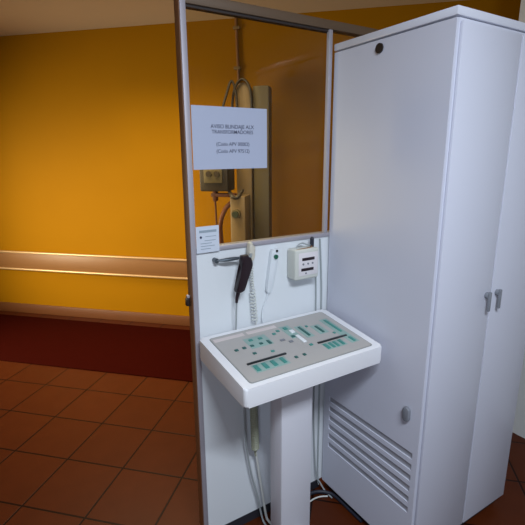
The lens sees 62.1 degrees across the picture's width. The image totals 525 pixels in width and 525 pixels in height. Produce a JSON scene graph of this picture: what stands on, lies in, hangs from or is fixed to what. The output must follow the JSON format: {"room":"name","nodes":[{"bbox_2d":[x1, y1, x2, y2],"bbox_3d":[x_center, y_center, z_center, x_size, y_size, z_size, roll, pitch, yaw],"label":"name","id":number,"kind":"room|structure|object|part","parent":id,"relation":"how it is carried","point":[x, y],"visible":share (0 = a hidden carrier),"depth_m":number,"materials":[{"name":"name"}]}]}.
{"room":"radiology room","nodes":[
{"label":"radiology room","id":0,"kind":"room"},
{"bbox_2d":[0,0,461,35],"bbox_3d":[-2.145,-1.642,2.168,11.000,0.050,11.500,-9,16,-31],"label":"ceiling","id":1,"kind":"structure","parent":0,"point":[17,17],"depth_m":3.30,"materials":[{"name":"paint"}]},
{"bbox_2d":[0,0,520,315],"bbox_3d":[-0.237,-0.679,3.895,6.600,2.675,0.150,3,14,12],"label":"wall","id":2,"kind":"structure","parent":0,"point":[91,161],"depth_m":3.94,"materials":[{"name":"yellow paint"}]},
{"bbox_2d":[0,250,187,279],"bbox_3d":[-1.886,0.008,4.348,3.150,0.201,0.040,3,14,12],"label":"guard rail","id":3,"kind":"object","parent":2,"relation":"attached to","point":[149,267],"visible":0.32,"depth_m":4.28,"materials":[{"name":"brown wood"}]},
{"bbox_2d":[0,302,189,325],"bbox_3d":[-0.466,0.580,4.172,6.150,0.100,0.018,3,14,12],"label":"baseboard","id":4,"kind":"structure","parent":2,"relation":"attached to","point":[4,306],"depth_m":4.43,"materials":[{"name":"brown wood"}]},
{"bbox_2d":[233,18,240,85],"bbox_3d":[-0.206,-1.699,3.539,0.056,0.526,0.030,3,14,12],"label":"conduit","id":5,"kind":"object","parent":2,"relation":"attached to","point":[236,27],"visible":0.94,"depth_m":3.52,"materials":[{"name":"brown metal"}]},
{"bbox_2d":[0,311,524,524],"bbox_3d":[-2.126,1.003,2.821,11.000,0.050,11.500,-9,16,-31],"label":"floor","id":6,"kind":"structure","parent":0,"point":[78,446],"depth_m":2.41,"materials":[{"name":"tile"}]},
{"bbox_2d":[0,314,192,381],"bbox_3d":[-1.491,0.714,3.851,4.100,0.008,0.900,3,14,12],"label":"floor mat","id":7,"kind":"object","parent":6,"relation":"on","point":[155,352],"visible":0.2,"depth_m":3.77,"materials":[{"name":"red paint"}]},
{"bbox_2d":[200,78,271,243],"bbox_3d":[-0.146,-0.351,3.586,0.620,2.185,0.430,3,14,12],"label":"electrical equipment","id":8,"kind":"object","parent":6,"relation":"on","point":[251,206],"visible":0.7,"depth_m":3.47,"materials":[{"name":"beige metal"}]},
{"bbox_3d":[-0.381,-0.682,3.356,0.150,0.140,0.017,3,14,12],"label":"panel","id":9,"kind":"part","parent":8,"relation":"part of","materials":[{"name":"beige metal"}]},
{"bbox_3d":[-0.211,-0.375,3.401,0.048,0.048,0.026,3,14,12],"label":"knob","id":10,"kind":"part","parent":8,"relation":"part of","materials":[{"name":"grey"}]},
{"bbox_3d":[-0.206,-0.534,3.412,0.130,0.080,0.089,-2,14,-5],"label":"lever","id":11,"kind":"part","parent":8,"relation":"part of","materials":[{"name":"brown"}]},
{"bbox_2d":[174,0,378,524],"bbox_3d":[0.523,0.061,2.058,1.848,2.108,0.103,-9,16,-31],"label":"screen","id":12,"kind":"object","parent":6,"relation":"on","point":[226,491],"depth_m":1.75,"materials":[{"name":"metal"}]},
{"bbox_3d":[-0.255,0.173,1.625,0.020,2.108,0.044,-9,16,-31],"label":"post","id":13,"kind":"part","parent":12,"relation":"part of","materials":[{"name":"metal"}]},
{"bbox_2d":[196,225,218,253],"bbox_3d":[-0.197,-0.084,1.571,0.090,0.096,0.002,-9,16,-31],"label":"label card","id":14,"kind":"object","parent":12,"relation":"attached to","point":[207,237],"visible":1,"depth_m":1.57,"materials":[{"name":"white paper"}]},
{"bbox_3d":[-0.119,-0.012,1.609,0.103,0.015,0.015,-6,15,-20],"label":"arm","id":15,"kind":"part","parent":12,"relation":"part of","materials":[{"name":"grey metal"}]},
{"bbox_2d":[191,105,266,169],"bbox_3d":[-0.110,-0.438,1.541,0.297,0.210,0.002,-9,16,-31],"label":"notice sheet","id":16,"kind":"object","parent":12,"relation":"attached to","point":[222,137],"visible":1,"depth_m":1.53,"materials":[{"name":"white paper"}]},
{"bbox_3d":[-0.111,-0.016,1.616,0.151,0.027,0.030,-4,14,-14],"label":"hook bracket","id":17,"kind":"part","parent":12,"relation":"part of","materials":[{"name":"silver metal"}]},
{"bbox_2d":[234,254,252,329],"bbox_3d":[-0.074,0.141,1.666,0.073,0.349,0.037,-9,16,-31],"label":"switch","id":18,"kind":"object","parent":12,"relation":"hanging from","point":[245,262],"visible":0.86,"depth_m":1.63,"materials":[{"name":"black plastic"}]},
{"bbox_3d":[-0.101,0.229,1.677,0.007,0.172,0.026,-4,14,-16],"label":"cord","id":19,"kind":"part","parent":18,"relation":"part of","materials":[{"name":"grey plastic"}]},
{"bbox_2d":[246,241,257,324],"bbox_3d":[-0.037,0.124,1.706,0.044,0.422,0.032,-9,16,-31],"label":"handset","id":20,"kind":"object","parent":12,"relation":"hanging from","point":[250,248],"visible":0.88,"depth_m":1.69,"materials":[{"name":"beige plastic"}]},
{"bbox_3d":[-0.045,-0.042,1.659,0.027,0.076,0.028,-9,16,-31],"label":"handle","id":21,"kind":"part","parent":20,"relation":"part of","materials":[{"name":"beige plastic"}]},
{"bbox_3d":[-0.035,0.155,1.719,0.035,0.355,0.026,-9,16,-31],"label":"coiled cord","id":22,"kind":"part","parent":20,"relation":"part of","materials":[{"name":"white plastic"}]},
{"bbox_3d":[0.003,-0.472,1.633,0.596,0.783,0.008,-9,16,-31],"label":"glass pane","id":23,"kind":"part","parent":12,"relation":"part of","materials":[{"name":"clear glass"}]},
{"bbox_3d":[0.014,0.518,1.879,0.605,1.224,0.026,-9,16,-31],"label":"panel","id":24,"kind":"part","parent":12,"relation":"part of","materials":[{"name":"white metal"}]},
{"bbox_3d":[0.009,-0.084,1.732,0.605,0.016,0.043,-9,16,-31],"label":"sill rail","id":25,"kind":"part","parent":12,"relation":"part of","materials":[{"name":"metal"}]},
{"bbox_2d":[261,248,278,323],"bbox_3d":[0.031,0.131,1.763,0.080,0.380,0.027,-9,16,-31],"label":"switch","id":26,"kind":"object","parent":12,"relation":"attached to","point":[274,253],"visible":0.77,"depth_m":1.74,"materials":[{"name":"white plastic"}]},
{"bbox_3d":[0.011,0.218,1.776,0.036,0.205,0.012,-12,18,-38],"label":"cord","id":27,"kind":"part","parent":26,"relation":"part of","materials":[{"name":"white plastic"}]},
{"bbox_3d":[0.502,-0.954,1.837,1.780,0.032,0.042,-9,16,-31],"label":"rail","id":28,"kind":"part","parent":12,"relation":"part of","materials":[{"name":"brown metal"}]},
{"bbox_2d":[287,237,317,280],"bbox_3d":[0.167,-0.018,1.791,0.120,0.166,0.065,-9,16,-31],"label":"signal box","id":29,"kind":"object","parent":12,"relation":"attached to","point":[302,262],"visible":1,"depth_m":1.77,"materials":[{"name":"white plastic"}]},
{"bbox_2d":[317,239,321,484],"bbox_3d":[0.260,0.497,2.002,0.030,1.233,0.018,-9,16,-31],"label":"power cable","id":30,"kind":"object","parent":12,"relation":"attached to","point":[319,239],"visible":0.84,"depth_m":2.05,"materials":[{"name":"grey plastic"}]},
{"bbox_2d":[313,277,332,497],"bbox_3d":[0.275,0.530,1.982,0.128,1.234,0.034,4,14,16],"label":"power cable","id":31,"kind":"object","parent":12,"relation":"attached to","point":[315,277],"visible":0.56,"depth_m":2.05,"materials":[{"name":"grey plastic"}]},
{"bbox_3d":[0.771,0.400,2.333,1.175,1.224,0.026,-9,16,-31],"label":"panel","id":32,"kind":"part","parent":12,"relation":"part of","materials":[{"name":"white metal"}]},
{"bbox_3d":[0.263,-0.512,1.773,0.017,0.790,0.018,-9,16,-31],"label":"post","id":33,"kind":"part","parent":12,"relation":"part of","materials":[{"name":"metal"}]},
{"bbox_2d":[200,309,381,524],"bbox_3d":[0.109,0.739,1.735,0.596,0.953,0.356,-9,16,-31],"label":"control console","id":34,"kind":"object","parent":6,"relation":"on","point":[280,362],"visible":1,"depth_m":1.64,"materials":[{"name":"grey plastic"}]},
{"bbox_3d":[-0.036,0.583,1.788,0.037,0.514,0.051,9,17,34],"label":"coiled cord","id":35,"kind":"part","parent":34,"relation":"part of","materials":[{"name":"grey plastic"}]},
{"bbox_3d":[0.108,0.329,1.630,0.596,0.108,0.346,-9,16,-31],"label":"casing","id":36,"kind":"part","parent":34,"relation":"part of","materials":[{"name":"white plastic"}]},
{"bbox_2d":[310,495,327,501],"bbox_3d":[0.235,1.139,2.077,0.177,0.007,0.026,-8,16,-28],"label":"cable","id":37,"kind":"object","parent":6,"relation":"on","point":[322,495],"visible":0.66,"depth_m":2.10,"materials":[{"name":"white plastic"}]},
{"bbox_2d":[310,490,362,522],"bbox_3d":[0.313,1.133,2.063,0.331,0.022,0.133,4,15,18],"label":"cable","id":38,"kind":"object","parent":6,"relation":"on","point":[313,492],"visible":0.79,"depth_m":2.07,"materials":[{"name":"black plastic"}]},
{"bbox_2d":[322,5,524,524],"bbox_3d":[0.707,0.151,1.862,0.667,2.024,0.566,-9,16,-31],"label":"tall cabinet","id":39,"kind":"object","parent":6,"relation":"on","point":[426,261],"visible":1,"depth_m":1.60,"materials":[{"name":"white metal"}]},
{"bbox_3d":[0.433,0.182,1.714,0.012,1.948,0.532,-9,16,-31],"label":"panel","id":40,"kind":"part","parent":39,"relation":"part of","materials":[{"name":"white metal"}]},
{"bbox_3d":[0.534,0.563,1.619,0.016,0.058,0.030,-9,16,-31],"label":"handle","id":41,"kind":"part","parent":39,"relation":"part of","materials":[{"name":"grey plastic"}]},
{"bbox_3d":[0.718,0.211,1.573,0.312,1.925,0.012,-9,16,-31],"label":"door","id":42,"kind":"part","parent":39,"relation":"part of","materials":[{"name":"white metal"}]},
{"bbox_3d":[0.833,0.144,1.612,0.024,0.075,0.021,-9,16,-31],"label":"door handle","id":43,"kind":"part","parent":39,"relation":"part of","materials":[{"name":"grey plastic"}]},
{"bbox_3d":[0.986,0.170,1.734,0.307,1.925,0.012,-9,16,-31],"label":"door","id":44,"kind":"part","parent":39,"relation":"part of","materials":[{"name":"white metal"}]},
{"bbox_3d":[0.889,0.136,1.645,0.024,0.075,0.021,-9,16,-31],"label":"door handle","id":45,"kind":"part","parent":39,"relation":"part of","materials":[{"name":"grey plastic"}]},
{"bbox_2d":[513,0,524,437],"bbox_3d":[2.432,0.039,0.907,0.150,2.675,3.920,-9,16,-31],"label":"wall","id":46,"kind":"structure","parent":0,"point":[519,420],"depth_m":2.52,"materials":[{"name":"paint"}]}
]}

